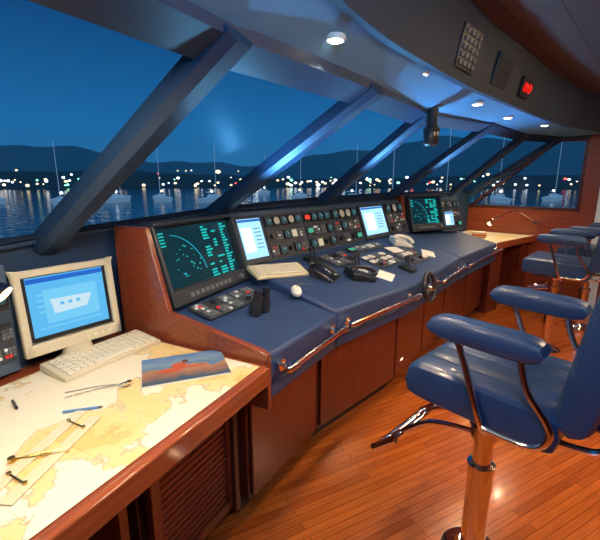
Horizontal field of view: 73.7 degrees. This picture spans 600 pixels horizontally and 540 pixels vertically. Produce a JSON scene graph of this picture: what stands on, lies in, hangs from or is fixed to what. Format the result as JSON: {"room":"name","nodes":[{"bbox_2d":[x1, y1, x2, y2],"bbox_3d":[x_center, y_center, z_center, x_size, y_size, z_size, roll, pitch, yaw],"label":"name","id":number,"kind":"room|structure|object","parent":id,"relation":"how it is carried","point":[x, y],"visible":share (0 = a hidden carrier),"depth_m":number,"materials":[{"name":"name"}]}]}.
{"room":"control cabin","nodes":[
{"label":"control cabin","id":0,"kind":"room"},
{"bbox_2d":[0,245,61,367],"bbox_3d":[-1.183,0.555,1.485,0.080,1.265,0.603,6,14,26],"label":"wall","id":1,"kind":"structure","parent":0,"point":[22,258],"depth_m":1.53,"materials":[{"name":"blue stone"}]},
{"bbox_2d":[0,234,35,245],"bbox_3d":[-0.735,-0.294,1.062,0.937,0.649,0.603,6,14,26],"label":"trim","id":2,"kind":"structure","parent":1,"relation":"in","point":[17,239],"depth_m":1.47,"materials":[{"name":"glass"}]},
{"bbox_2d":[32,23,252,254],"bbox_3d":[-0.589,-0.355,1.318,1.001,0.694,0.111,6,14,26],"label":"window pillar","id":3,"kind":"structure","parent":1,"relation":"attached to","point":[189,80],"depth_m":1.21,"materials":[{"name":"blue metal"}]},
{"bbox_2d":[48,215,203,350],"bbox_3d":[-0.807,0.385,2.150,0.080,1.305,0.959,7,15,29],"label":"wall","id":4,"kind":"structure","parent":0,"point":[98,245],"depth_m":1.76,"materials":[{"name":"blue stone"}]},
{"bbox_2d":[77,208,207,232],"bbox_3d":[-0.331,-0.456,1.683,1.025,0.624,0.959,7,15,29],"label":"trim","id":5,"kind":"structure","parent":4,"relation":"in","point":[190,212],"depth_m":1.93,"materials":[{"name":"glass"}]},
{"bbox_2d":[234,203,314,211],"bbox_3d":[-0.222,0.196,2.921,0.080,1.335,1.008,11,17,42],"label":"wall","id":6,"kind":"structure","parent":0,"point":[308,204],"depth_m":2.85,"materials":[{"name":"blue stone"}]},
{"bbox_2d":[234,197,317,208],"bbox_3d":[0.169,-0.658,2.444,1.028,0.605,0.999,9,15,34],"label":"window sill","id":7,"kind":"structure","parent":6,"relation":"in","point":[311,198],"depth_m":2.74,"materials":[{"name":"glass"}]},
{"bbox_2d":[204,83,383,215],"bbox_3d":[-0.109,-0.543,2.044,1.095,0.663,0.111,9,15,34],"label":"trim","id":8,"kind":"structure","parent":6,"relation":"attached to","point":[337,116],"depth_m":1.92,"materials":[{"name":"blue metal"}]},
{"bbox_2d":[328,197,385,204],"bbox_3d":[0.479,0.016,3.709,0.080,1.340,1.137,10,16,38],"label":"wall","id":9,"kind":"structure","parent":0,"point":[379,198],"depth_m":3.54,"materials":[{"name":"blue stone"}]},
{"bbox_2d":[0,192,470,250],"bbox_3d":[0.135,-0.446,3.016,0.510,0.165,6.688,9,16,36],"label":"trim","id":10,"kind":"structure","parent":9,"relation":"attached to","point":[26,243],"depth_m":2.14,"materials":[{"name":"blue stone"}]},
{"bbox_2d":[335,193,388,198],"bbox_3d":[0.848,-0.866,3.185,0.904,0.624,1.169,10,16,38],"label":"window","id":11,"kind":"structure","parent":9,"relation":"in","point":[373,194],"depth_m":3.52,"materials":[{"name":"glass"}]},
{"bbox_2d":[315,114,426,205],"bbox_3d":[0.467,-0.735,2.778,0.901,0.653,0.096,11,17,40],"label":"trim","id":12,"kind":"structure","parent":9,"relation":"attached to","point":[406,130],"depth_m":2.71,"materials":[{"name":"blue metal"}]},
{"bbox_2d":[385,123,496,199],"bbox_3d":[1.225,-0.953,3.621,0.971,0.699,0.091,10,16,38],"label":"trim","id":13,"kind":"structure","parent":9,"relation":"attached to","point":[473,137],"depth_m":3.56,"materials":[{"name":"blue metal"}]},
{"bbox_2d":[188,0,599,136],"bbox_3d":[1.073,-0.968,2.254,0.738,0.200,6.447,11,16,39],"label":"ceiling","id":14,"kind":"structure","parent":0,"point":[305,25],"depth_m":1.44,"materials":[{"name":"paint"}]},
{"bbox_2d":[326,32,345,43],"bbox_3d":[0.113,-0.745,1.288,0.072,0.018,0.072,0,13,0],"label":"recessed light","id":15,"kind":"object","parent":14,"relation":"in","point":[332,37],"visible":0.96,"depth_m":1.27,"materials":[{"name":"white plastic"}]},
{"bbox_2d":[423,104,443,146],"bbox_3d":[0.790,-0.889,2.393,0.120,0.285,0.120,0,13,0],"label":"overhead compass","id":16,"kind":"object","parent":14,"relation":"hanging from","point":[431,130],"visible":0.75,"depth_m":2.37,"materials":[{"name":"black plastic"}]},
{"bbox_2d":[471,101,483,105],"bbox_3d":[1.110,-1.040,2.503,0.072,0.018,0.072,0,13,0],"label":"recessed light","id":17,"kind":"object","parent":14,"relation":"in","point":[477,103],"visible":0.94,"depth_m":2.48,"materials":[{"name":"white plastic"}]},
{"bbox_2d":[503,115,512,118],"bbox_3d":[1.590,-1.167,3.058,0.072,0.018,0.072,0,13,0],"label":"recessed light","id":18,"kind":"object","parent":14,"relation":"in","point":[509,116],"visible":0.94,"depth_m":3.03,"materials":[{"name":"white plastic"}]},
{"bbox_2d":[205,302,599,539],"bbox_3d":[1.575,1.209,1.598,5.345,0.060,8.201,8,15,33],"label":"floor","id":19,"kind":"structure","parent":0,"point":[334,486],"depth_m":2.01,"materials":[{"name":"brown wood"}]},
{"bbox_2d":[0,331,268,539],"bbox_3d":[-0.787,0.846,1.263,0.846,0.795,1.380,6,14,26],"label":"table","id":20,"kind":"object","parent":19,"relation":"on","point":[183,486],"visible":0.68,"depth_m":1.37,"materials":[{"name":"brown wood"}]},
{"bbox_2d":[0,264,20,376],"bbox_3d":[-1.182,0.239,1.170,0.046,0.400,0.640,6,14,26],"label":"panel","id":21,"kind":"object","parent":20,"relation":"on","point":[9,356],"visible":0.8,"depth_m":1.43,"materials":[{"name":"paint"}]},
{"bbox_2d":[0,282,12,301],"bbox_3d":[-1.051,0.127,1.241,0.297,0.231,0.082,-2,13,-7],"label":"lamp","id":22,"kind":"object","parent":21,"relation":"attached to","point":[5,289],"visible":1,"depth_m":1.24,"materials":[{"name":"silver metal"}]},
{"bbox_2d":[5,256,121,359],"bbox_3d":[-0.910,0.163,1.599,0.183,0.386,0.382,9,16,36],"label":"computer monitor","id":23,"kind":"object","parent":20,"relation":"on","point":[65,307],"visible":0.91,"depth_m":1.58,"materials":[{"name":"beige plastic"}]},
{"bbox_2d":[0,342,259,539],"bbox_3d":[-0.763,0.461,1.153,0.720,0.001,1.270,6,14,26],"label":"chart","id":24,"kind":"object","parent":20,"relation":"on","point":[134,419],"visible":0.75,"depth_m":1.20,"materials":[{"name":"beige paper"}]},
{"bbox_2d":[11,399,17,408],"bbox_3d":[-0.905,0.428,1.270,0.071,0.009,0.009,12,18,44],"label":"pencil","id":25,"kind":"object","parent":24,"relation":"on","point":[12,400],"visible":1,"depth_m":1.27,"materials":[{"name":"black plastic"}]},
{"bbox_2d":[7,446,68,463],"bbox_3d":[-0.679,0.479,1.041,0.139,0.014,0.024,-4,13,-19],"label":"divider","id":26,"kind":"object","parent":24,"relation":"on","point":[12,459],"visible":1,"depth_m":1.03,"materials":[{"name":"gold metal"}]},
{"bbox_2d":[0,410,100,505],"bbox_3d":[-0.665,0.475,1.060,0.098,0.011,0.365,1,13,5],"label":"ruler","id":27,"kind":"object","parent":24,"relation":"on","point":[24,485],"visible":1,"depth_m":1.02,"materials":[{"name":"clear plastic"}]},
{"bbox_2d":[62,406,102,412],"bbox_3d":[-0.675,0.434,1.246,0.114,0.009,0.009,-3,13,-15],"label":"pen","id":28,"kind":"object","parent":24,"relation":"on","point":[93,407],"visible":1,"depth_m":1.24,"materials":[{"name":"blue plastic"}]},
{"bbox_2d":[64,380,131,398],"bbox_3d":[-0.687,0.405,1.367,0.209,0.014,0.046,-5,14,-20],"label":"divider","id":29,"kind":"object","parent":24,"relation":"on","point":[128,382],"visible":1,"depth_m":1.37,"materials":[{"name":"silver metal"}]},
{"bbox_2d":[39,330,160,381],"bbox_3d":[-0.795,0.334,1.630,0.170,0.036,0.420,8,15,30],"label":"keyboard","id":30,"kind":"object","parent":24,"relation":"on","point":[65,368],"visible":0.99,"depth_m":1.57,"materials":[{"name":"beige plastic"}]},
{"bbox_2d":[141,350,230,388],"bbox_3d":[-0.440,0.370,1.530,0.310,0.008,0.225,-5,14,-21],"label":"magazine","id":31,"kind":"object","parent":24,"relation":"on","point":[168,370],"visible":0.98,"depth_m":1.51,"materials":[{"name":"multicoloured paper"}]},
{"bbox_2d":[113,225,335,511],"bbox_3d":[-0.318,0.416,2.022,0.803,1.300,0.701,8,15,32],"label":"console","id":32,"kind":"object","parent":19,"relation":"on","point":[277,421],"visible":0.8,"depth_m":1.81,"materials":[{"name":"brown wood"}]},
{"bbox_2d":[141,213,249,309],"bbox_3d":[-0.525,-0.066,2.072,0.251,0.417,0.631,6,14,24],"label":"display","id":33,"kind":"object","parent":32,"relation":"on","point":[199,257],"visible":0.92,"depth_m":2.02,"materials":[{"name":"grey plastic"}]},
{"bbox_2d":[173,280,335,396],"bbox_3d":[-0.285,0.268,2.026,0.772,0.327,0.644,7,15,29],"label":"countertop","id":34,"kind":"structure","parent":32,"relation":"on","point":[291,327],"depth_m":1.84,"materials":[{"name":"blue leather"}]},
{"bbox_2d":[249,285,270,316],"bbox_3d":[-0.190,0.147,1.919,0.070,0.132,0.128,8,15,30],"label":"binoculars","id":35,"kind":"object","parent":32,"relation":"on","point":[261,302],"visible":1,"depth_m":1.88,"materials":[{"name":"black plastic"}]},
{"bbox_2d":[291,284,310,296],"bbox_3d":[-0.003,0.102,2.223,0.072,0.059,0.185,5,14,21],"label":"computer mouse","id":36,"kind":"object","parent":32,"relation":"on","point":[296,291],"visible":1,"depth_m":2.16,"materials":[{"name":"white plastic"}]},
{"bbox_2d":[276,324,348,373],"bbox_3d":[0.072,0.345,1.806,0.088,0.056,0.555,8,15,30],"label":"handrail","id":37,"kind":"object","parent":32,"relation":"attached to","point":[281,364],"visible":1,"depth_m":1.71,"materials":[{"name":"metal"}]},
{"bbox_2d":[229,200,459,437],"bbox_3d":[0.577,0.168,3.101,0.836,1.310,2.224,10,16,39],"label":"console","id":38,"kind":"object","parent":19,"relation":"on","point":[363,360],"visible":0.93,"depth_m":2.67,"materials":[{"name":"blue leather"}]},
{"bbox_2d":[246,262,308,279],"bbox_3d":[-0.128,0.003,2.370,0.363,0.085,0.138,-9,16,-35],"label":"keyboard","id":39,"kind":"object","parent":38,"relation":"on","point":[292,269],"visible":1,"depth_m":2.33,"materials":[{"name":"beige plastic"}]},
{"bbox_2d":[303,246,322,261],"bbox_3d":[0.086,-0.099,2.644,0.110,0.120,0.090,10,16,39],"label":"lever","id":40,"kind":"object","parent":38,"relation":"on","point":[310,257],"visible":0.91,"depth_m":2.64,"materials":[{"name":"black plastic"}]},
{"bbox_2d":[308,260,339,282],"bbox_3d":[0.153,0.000,2.450,0.196,0.130,0.165,6,14,24],"label":"telephone","id":41,"kind":"object","parent":38,"relation":"on","point":[318,269],"visible":1,"depth_m":2.41,"materials":[{"name":"black plastic"}]},
{"bbox_2d":[247,232,459,346],"bbox_3d":[0.574,-0.009,3.062,0.830,0.413,2.218,10,16,39],"label":"countertop","id":42,"kind":"structure","parent":38,"relation":"on","point":[344,297],"depth_m":2.47,"materials":[{"name":"blue leather"}]},
{"bbox_2d":[348,253,367,270],"bbox_3d":[0.390,-0.050,2.688,0.110,0.120,0.090,10,16,39],"label":"lever","id":43,"kind":"object","parent":38,"relation":"on","point":[358,255],"visible":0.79,"depth_m":2.69,"materials":[{"name":"black plastic"}]},
{"bbox_2d":[344,265,378,282],"bbox_3d":[0.393,0.013,2.564,0.203,0.118,0.162,-5,14,-20],"label":"telephone","id":44,"kind":"object","parent":38,"relation":"on","point":[358,273],"visible":1,"depth_m":2.52,"materials":[{"name":"black plastic"}]},
{"bbox_2d":[343,292,421,327],"bbox_3d":[0.502,0.226,2.336,0.088,0.056,0.752,12,17,42],"label":"handrail","id":45,"kind":"object","parent":38,"relation":"attached to","point":[353,323],"visible":0.99,"depth_m":2.23,"materials":[{"name":"metal"}]},
{"bbox_2d":[376,270,394,281],"bbox_3d":[0.577,0.038,2.694,0.107,0.042,0.152,5,14,20],"label":"paper sheet","id":46,"kind":"object","parent":38,"relation":"on","point":[381,274],"visible":0.93,"depth_m":2.69,"materials":[{"name":"white paper"}]},
{"bbox_2d":[384,247,403,252],"bbox_3d":[0.783,-0.168,3.300,0.151,0.038,0.107,-10,16,-37],"label":"paper sheet","id":47,"kind":"object","parent":38,"relation":"on","point":[392,249],"visible":1,"depth_m":3.29,"materials":[{"name":"white paper"}]},
{"bbox_2d":[389,234,413,247],"bbox_3d":[0.884,-0.256,3.471,0.201,0.122,0.163,-2,13,-10],"label":"telephone","id":48,"kind":"object","parent":38,"relation":"on","point":[395,240],"visible":1,"depth_m":3.42,"materials":[{"name":"white plastic"}]},
{"bbox_2d":[398,255,416,273],"bbox_3d":[0.780,-0.047,2.888,0.110,0.120,0.090,10,16,39],"label":"lever","id":49,"kind":"object","parent":38,"relation":"on","point":[405,267],"visible":1,"depth_m":2.87,"materials":[{"name":"black plastic"}]},
{"bbox_2d":[421,249,435,257],"bbox_3d":[1.090,-0.143,3.403,0.108,0.046,0.152,2,13,11],"label":"paper sheet","id":50,"kind":"object","parent":38,"relation":"on","point":[425,252],"visible":0.86,"depth_m":3.40,"materials":[{"name":"white paper"}]},
{"bbox_2d":[422,271,436,302],"bbox_3d":[0.905,0.119,2.794,0.172,0.224,0.171,-2,13,-8],"label":"steering wheel","id":51,"kind":"object","parent":38,"relation":"attached to","point":[426,288],"visible":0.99,"depth_m":2.77,"materials":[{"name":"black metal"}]},
{"bbox_2d":[435,265,467,283],"bbox_3d":[1.218,0.033,3.191,0.088,0.056,0.642,9,16,35],"label":"handrail","id":52,"kind":"object","parent":38,"relation":"attached to","point":[459,269],"visible":0.98,"depth_m":3.09,"materials":[{"name":"metal"}]},
{"bbox_2d":[393,195,496,341],"bbox_3d":[1.549,-0.108,4.240,0.790,1.350,1.288,12,17,42],"label":"console","id":53,"kind":"object","parent":19,"relation":"on","point":[461,297],"visible":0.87,"depth_m":4.10,"materials":[{"name":"blue leather"}]},
{"bbox_2d":[404,194,444,232],"bbox_3d":[1.277,-0.587,4.160,0.496,0.391,0.234,-8,15,-32],"label":"display","id":54,"kind":"object","parent":53,"relation":"on","point":[424,213],"visible":0.98,"depth_m":4.12,"materials":[{"name":"grey plastic"}]},
{"bbox_2d":[410,231,496,279],"bbox_3d":[1.520,-0.231,4.155,0.751,0.366,1.137,12,17,42],"label":"countertop","id":55,"kind":"structure","parent":53,"relation":"on","point":[469,248],"depth_m":4.01,"materials":[{"name":"blue leather"}]},
{"bbox_2d":[462,248,503,266],"bbox_3d":[1.805,-0.127,3.903,0.088,0.056,1.089,11,16,39],"label":"handrail","id":56,"kind":"object","parent":53,"relation":"attached to","point":[496,250],"visible":0.97,"depth_m":3.76,"materials":[{"name":"metal"}]},
{"bbox_2d":[371,285,599,539],"bbox_3d":[0.738,0.530,1.508,0.609,1.304,0.825,-12,17,-43],"label":"chair","id":57,"kind":"object","parent":19,"relation":"on","point":[505,381],"visible":1,"depth_m":1.29,"materials":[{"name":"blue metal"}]},
{"bbox_2d":[463,230,537,312],"bbox_3d":[2.305,-0.021,5.018,1.064,0.827,0.834,-12,17,-42],"label":"table","id":58,"kind":"object","parent":19,"relation":"on","point":[506,269],"visible":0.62,"depth_m":4.84,"materials":[{"name":"brown wood"}]},
{"bbox_2d":[485,233,514,239],"bbox_3d":[2.353,-0.412,4.906,0.500,0.001,0.360,-10,16,-38],"label":"chart","id":59,"kind":"object","parent":58,"relation":"on","point":[489,235],"visible":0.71,"depth_m":4.89,"materials":[{"name":"beige paper"}]},
{"bbox_3d":[2.166,-0.405,4.819,0.140,0.020,0.200,8,15,30],"label":"book","id":60,"kind":"object","parent":59,"relation":"on","visible":0},
{"bbox_2d":[472,233,486,235],"bbox_3d":[2.167,-0.430,4.837,0.140,0.020,0.180,8,15,30],"label":"book","id":61,"kind":"object","parent":60,"relation":"on","point":[485,233],"visible":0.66,"depth_m":4.76,"materials":[{"name":"red paper"}]},
{"bbox_2d":[472,231,485,233],"bbox_3d":[2.169,-0.456,4.854,0.140,0.020,0.160,8,15,30],"label":"book","id":62,"kind":"object","parent":61,"relation":"on","point":[473,232],"visible":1,"depth_m":4.80,"materials":[{"name":"beige paper"}]},
{"bbox_2d":[498,228,599,354],"bbox_3d":[2.260,0.081,3.503,0.825,1.304,0.609,11,17,41],"label":"chair","id":63,"kind":"object","parent":19,"relation":"on","point":[557,267],"visible":0.91,"depth_m":3.35,"materials":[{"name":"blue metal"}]},
{"bbox_2d":[539,222,599,331],"bbox_3d":[2.930,-0.035,4.020,0.609,1.304,0.825,-9,16,-35],"label":"chair","id":64,"kind":"object","parent":19,"relation":"on","point":[583,293],"visible":0.32,"depth_m":4.03,"materials":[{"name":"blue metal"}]},
{"bbox_2d":[454,193,468,231],"bbox_3d":[2.082,-0.368,5.441,0.580,1.330,0.080,-12,17,-42],"label":"wall","id":65,"kind":"structure","parent":0,"point":[463,198],"depth_m":5.42,"materials":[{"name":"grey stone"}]},
{"bbox_2d":[466,134,599,302],"bbox_3d":[3.397,-0.712,4.622,3.000,2.360,0.082,11,17,40],"label":"wall","id":66,"kind":"structure","parent":0,"point":[478,217],"depth_m":4.93,"materials":[{"name":"brown wood"}]},
{"bbox_2d":[28,0,560,142],"bbox_3d":[0.912,-0.956,2.358,0.495,0.250,6.442,10,16,37],"label":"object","id":67,"kind":"structure","parent":66,"relation":"attached to","point":[182,27],"depth_m":1.13,"materials":[{"name":"blue paint"}]},
{"bbox_2d":[329,0,599,131],"bbox_3d":[1.379,-1.179,2.282,0.554,0.322,5.964,11,16,39],"label":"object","id":68,"kind":"structure","parent":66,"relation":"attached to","point":[426,32],"depth_m":1.98,"materials":[{"name":"paint"}]},
{"bbox_2d":[453,21,483,74],"bbox_3d":[0.830,-1.086,1.970,0.066,0.188,0.240,11,17,41],"label":"breaker panel","id":69,"kind":"object","parent":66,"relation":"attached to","point":[471,38],"visible":0.98,"depth_m":1.95,"materials":[{"name":"grey plastic"}]},
{"bbox_2d":[490,51,514,89],"bbox_3d":[1.204,-1.179,2.375,0.050,0.167,0.260,11,17,41],"label":"loudspeaker","id":70,"kind":"object","parent":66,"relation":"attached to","point":[504,64],"visible":1,"depth_m":2.35,"materials":[{"name":"black plastic"}]},
{"bbox_2d":[494,54,513,86],"bbox_3d":[1.210,-1.176,2.371,0.004,0.136,0.230,27,27,36],"label":"grille","id":71,"kind":"object","parent":70,"relation":"attached to","point":[502,54],"depth_m":2.36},
{"bbox_2d":[487,211,538,225],"bbox_3d":[2.630,-0.642,4.965,0.656,0.182,0.133,-1,13,-4],"label":"lamp","id":72,"kind":"object","parent":66,"relation":"attached to","point":[491,221],"visible":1,"depth_m":4.95,"materials":[{"name":"silver metal"}]},
{"bbox_2d":[468,136,564,196],"bbox_3d":[2.689,-1.292,5.061,1.060,0.750,0.082,11,17,41],"label":"trim","id":73,"kind":"structure","parent":66,"relation":"attached to","point":[546,146],"depth_m":5.01,"materials":[{"name":"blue metal"}]},
{"bbox_2d":[517,76,533,98],"bbox_3d":[1.521,-1.230,2.700,0.063,0.122,0.180,12,18,43],"label":"warning lamp","id":74,"kind":"object","parent":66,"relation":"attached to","point":[525,88],"visible":1,"depth_m":2.66,"materials":[{"name":"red plastic"}]},
{"bbox_2d":[468,137,590,211],"bbox_3d":[2.804,-1.174,5.029,1.290,0.857,0.075,11,17,40],"label":"window","id":75,"kind":"structure","parent":66,"relation":"in","point":[587,139],"depth_m":4.90,"materials":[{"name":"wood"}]},
{"bbox_2d":[588,190,599,307],"bbox_3d":[3.428,-0.512,4.555,0.130,1.960,0.038,11,17,40],"label":"trim","id":76,"kind":"structure","parent":66,"relation":"attached to","point":[593,285],"depth_m":4.67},
{"bbox_2d":[471,0,599,93],"bbox_3d":[2.128,-0.972,0.537,3.807,0.060,7.896,8,15,33],"label":"ceiling","id":77,"kind":"structure","parent":0,"point":[563,35],"depth_m":2.19,"materials":[{"name":"brown wood"}]},
{"label":"outside","id":78,"kind":"structure","parent":0,"visible":0},
{"bbox_2d":[0,187,578,238],"bbox_3d":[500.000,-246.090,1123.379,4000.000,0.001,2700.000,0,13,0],"label":"harbour water","id":79,"kind":"structure","parent":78,"point":[23,211],"depth_m":136.69,"materials":[{"name":"blue liquid"}]},
{"bbox_2d":[0,198,5,203],"bbox_3d":[-88.736,-27.602,113.899,14.007,17.455,3.800,12,17,42],"label":"boat","id":80,"kind":"object","parent":79,"relation":"on","point":[2,200],"visible":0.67,"depth_m":111.81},
{"bbox_2d":[50,140,63,205],"bbox_3d":[-63.033,-25.040,104.037,3.800,16.786,13.512,-11,16,-39],"label":"boat","id":81,"kind":"object","parent":79,"relation":"on","point":[55,201],"visible":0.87,"depth_m":103.97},
{"bbox_2d":[105,187,130,202],"bbox_3d":[-54.948,-28.799,120.043,3.800,17.092,13.739,1,13,6],"label":"boat","id":82,"kind":"object","parent":79,"relation":"on","point":[115,198],"visible":0.59,"depth_m":119.22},
{"bbox_2d":[152,148,172,202],"bbox_3d":[-43.484,-31.849,123.185,3.800,21.664,17.125,-7,14,-28],"label":"boat","id":83,"kind":"object","parent":79,"relation":"on","point":[162,198],"visible":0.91,"depth_m":121.88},
{"bbox_2d":[197,153,219,202],"bbox_3d":[-26.123,-29.290,120.957,3.800,17.649,14.151,4,13,18],"label":"boat","id":84,"kind":"object","parent":79,"relation":"on","point":[210,198],"visible":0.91,"depth_m":119.57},
{"bbox_2d":[258,154,269,195],"bbox_3d":[-15.607,-42.012,176.472,3.800,18.101,14.486,1,13,5],"label":"boat","id":85,"kind":"object","parent":79,"relation":"on","point":[265,192],"visible":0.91,"depth_m":172.41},
{"bbox_2d":[291,159,306,198],"bbox_3d":[0.062,-32.915,135.803,3.800,18.205,14.563,2,13,10],"label":"boat","id":86,"kind":"object","parent":79,"relation":"on","point":[300,195],"visible":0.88,"depth_m":135.13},
{"bbox_2d":[346,144,357,194],"bbox_3d":[17.371,-30.500,126.023,3.800,17.787,14.253,10,16,36],"label":"boat","id":87,"kind":"object","parent":79,"relation":"on","point":[357,144],"visible":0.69,"depth_m":125.46,"materials":[{"name":"white"}]},
{"bbox_2d":[440,135,450,190],"bbox_3d":[43.531,-31.283,119.144,17.622,22.335,3.800,-11,17,-39],"label":"boat","id":88,"kind":"object","parent":79,"relation":"on","point":[450,135],"visible":0.23,"depth_m":120.07,"materials":[{"name":"white"}]},
{"bbox_2d":[490,138,511,202],"bbox_3d":[60.726,-31.734,119.901,3.800,22.883,18.028,4,13,16],"label":"boat","id":89,"kind":"object","parent":79,"relation":"on","point":[498,198],"visible":0.91,"depth_m":118.59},
{"bbox_2d":[542,145,562,201],"bbox_3d":[81.783,-32.530,126.819,3.800,21.399,16.929,11,17,41],"label":"boat","id":90,"kind":"object","parent":79,"relation":"on","point":[552,197],"visible":0.92,"depth_m":126.20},
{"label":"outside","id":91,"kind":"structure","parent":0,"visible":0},
{"bbox_2d":[0,136,585,178],"bbox_3d":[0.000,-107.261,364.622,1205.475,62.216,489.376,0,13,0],"label":"hillside","id":92,"kind":"structure","parent":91,"point":[409,158],"depth_m":482.94,"materials":[{"name":"blue"}]},
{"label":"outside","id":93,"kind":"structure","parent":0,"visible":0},
{"bbox_2d":[0,171,580,187],"bbox_3d":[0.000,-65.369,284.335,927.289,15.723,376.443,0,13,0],"label":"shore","id":94,"kind":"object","parent":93,"point":[137,178],"visible":0.62,"depth_m":370.15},
{"bbox_2d":[0,179,14,185],"label":"lights","id":95,"kind":"object","parent":94,"relation":"on","point":[0,179],"depth_m":293.78},
{"bbox_2d":[286,176,302,185],"label":"lights","id":96,"kind":"object","parent":94,"relation":"on","point":[288,176],"depth_m":361.53},
{"bbox_3d":[1.355,-0.205,4.691,1.089,1.340,1.184,0,13,0],"label":"wall","id":97,"kind":"structure","parent":0,"visible":0},
{"bbox_2d":[401,190,450,194],"bbox_3d":[1.698,-1.112,4.199,0.904,0.669,1.526,10,16,38],"label":"window","id":98,"kind":"structure","parent":97,"relation":"in","point":[448,191],"depth_m":4.51,"materials":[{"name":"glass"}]},
{"bbox_2d":[448,134,530,195],"bbox_3d":[2.190,-1.216,4.718,0.091,0.748,0.877,-12,18,-44],"label":"trim","id":99,"kind":"structure","parent":97,"relation":"attached to","point":[513,144],"depth_m":4.66,"materials":[{"name":"blue metal"}]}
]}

